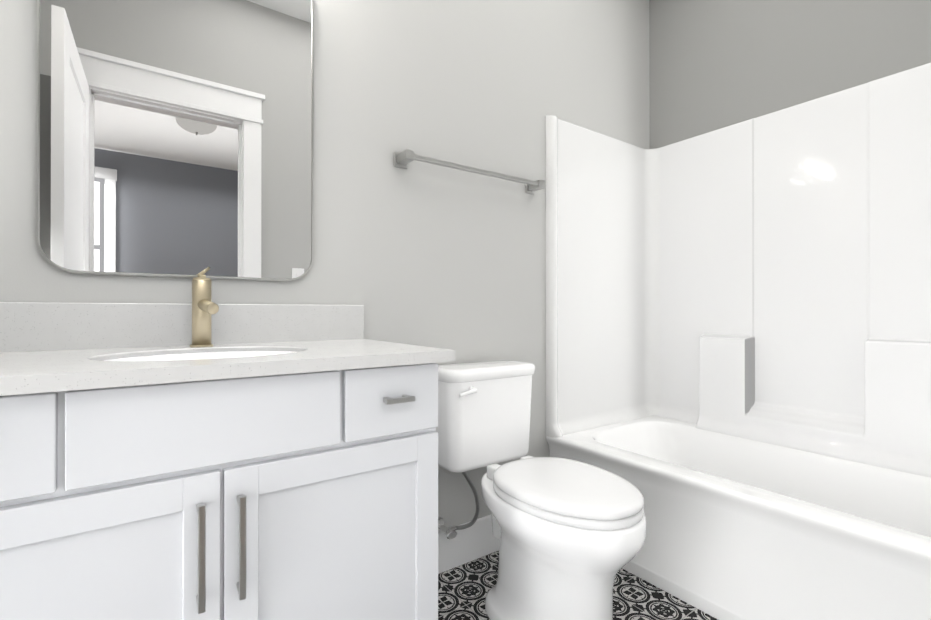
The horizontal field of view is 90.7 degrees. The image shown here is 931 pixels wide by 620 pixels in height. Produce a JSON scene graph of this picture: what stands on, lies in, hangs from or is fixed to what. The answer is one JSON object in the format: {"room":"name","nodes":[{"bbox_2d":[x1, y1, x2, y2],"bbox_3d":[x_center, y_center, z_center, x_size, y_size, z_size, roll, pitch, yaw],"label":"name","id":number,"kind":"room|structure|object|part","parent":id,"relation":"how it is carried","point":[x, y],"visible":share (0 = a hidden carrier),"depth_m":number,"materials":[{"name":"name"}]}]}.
{"room":"bathroom","nodes":[
{"label":"bathroom","id":0,"kind":"room"},
{"bbox_2d":[0,0,649,526],"bbox_3d":[-0.060,-0.399,1.811,3.005,2.740,0.120,0,0,-35],"label":"wall","id":1,"kind":"structure","parent":0,"point":[430,254],"depth_m":1.70,"materials":[{"name":"grey paint"}]},
{"bbox_2d":[36,0,312,280],"bbox_3d":[-0.733,-0.556,1.245,0.630,0.937,0.024,0,0,-35],"label":"mirror","id":2,"kind":"object","parent":1,"relation":"attached to","point":[174,138],"visible":0.96,"depth_m":1.21,"materials":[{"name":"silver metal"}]},
{"bbox_2d":[394,149,543,193],"bbox_3d":[0.045,-0.526,1.766,0.672,0.052,0.074,0,0,-35],"label":"towel rail","id":3,"kind":"object","parent":1,"relation":"attached to","point":[404,158],"visible":1,"depth_m":1.69,"materials":[{"name":"silver metal"}]},
{"bbox_2d":[438,515,499,573],"bbox_3d":[0.001,0.896,1.769,0.873,0.150,0.016,0,0,-35],"label":"baseboard","id":4,"kind":"structure","parent":1,"relation":"attached to","point":[477,539],"depth_m":1.75,"materials":[{"name":"white paint"}]},
{"bbox_2d":[438,551,717,619],"bbox_3d":[0.393,1.000,1.167,3.005,0.060,1.690,0,0,-35],"label":"floor","id":5,"kind":"structure","parent":0,"point":[464,589],"depth_m":1.55,"materials":[{"name":"tile"}]},
{"bbox_2d":[0,267,455,619],"bbox_3d":[-0.583,0.427,1.024,0.981,1.083,0.552,0,0,-35],"label":"bathroom vanity","id":6,"kind":"object","parent":5,"relation":"on","point":[202,456],"visible":1,"depth_m":0.87,"materials":[{"name":"white wood"}]},
{"bbox_2d":[103,351,293,360],"bbox_3d":[-0.571,0.178,1.025,0.486,0.146,0.390,0,0,-35],"label":"sink","id":7,"kind":"object","parent":6,"relation":"in","point":[107,355],"depth_m":1.10,"materials":[{"name":"white ceramic"}]},
{"bbox_2d":[190,267,218,346],"bbox_3d":[-0.666,-0.010,1.169,0.057,0.209,0.111,0,0,-35],"label":"faucet","id":8,"kind":"object","parent":6,"relation":"on","point":[203,307],"depth_m":1.17,"materials":[{"name":"gold metal"}]},
{"bbox_3d":[-0.455,0.203,0.832,0.944,0.152,0.020,0,0,-35],"label":"drawer","id":9,"kind":"part","parent":6,"relation":"part of","materials":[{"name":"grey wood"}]},
{"bbox_3d":[-0.455,0.573,0.831,0.944,0.563,0.020,0,0,-35],"label":"door","id":10,"kind":"part","parent":6,"relation":"part of","materials":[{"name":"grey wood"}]},
{"bbox_3d":[-0.437,0.354,0.811,0.776,0.326,0.034,0,0,-35],"label":"handle","id":11,"kind":"part","parent":6,"relation":"part of","materials":[{"name":"silver metal"}]},
{"bbox_2d":[436,360,645,619],"bbox_3d":[0.218,0.585,1.473,0.402,0.771,0.748,0,0,-35],"label":"toilet","id":12,"kind":"object","parent":5,"relation":"on","point":[569,534],"visible":0.98,"depth_m":1.34,"materials":[{"name":"white ceramic"}]},
{"bbox_3d":[0.008,0.272,1.536,0.074,0.030,0.026,0,0,-35],"label":"lever","id":13,"kind":"part","parent":12,"relation":"part of","materials":[{"name":"white ceramic"}]},
{"bbox_3d":[0.063,0.378,1.692,0.402,0.355,0.196,0,0,-35],"label":"tank","id":14,"kind":"part","parent":12,"relation":"part of","materials":[{"name":"white ceramic"}]},
{"bbox_3d":[0.272,0.762,1.396,0.362,0.416,0.560,0,0,-35],"label":"bowl","id":15,"kind":"part","parent":12,"relation":"part of","materials":[{"name":"white ceramic"}]},
{"bbox_3d":[0.289,0.525,1.373,0.356,0.058,0.492,0,0,-35],"label":"seat","id":16,"kind":"part","parent":12,"relation":"part of","materials":[{"name":"white plastic"}]},
{"bbox_2d":[546,62,930,619],"bbox_3d":[1.094,0.054,1.666,0.786,1.831,1.448,0,0,-35],"label":"bathtub","id":17,"kind":"object","parent":5,"relation":"on","point":[738,355],"visible":1,"depth_m":1.87,"materials":[{"name":"white plastic"}]},
{"bbox_2d":[649,0,930,148],"bbox_3d":[1.552,-0.398,1.918,0.250,2.740,1.570,0,0,-35],"label":"wall","id":18,"kind":"structure","parent":0,"point":[715,64],"depth_m":2.04,"materials":[{"name":"grey paint"}]}
]}

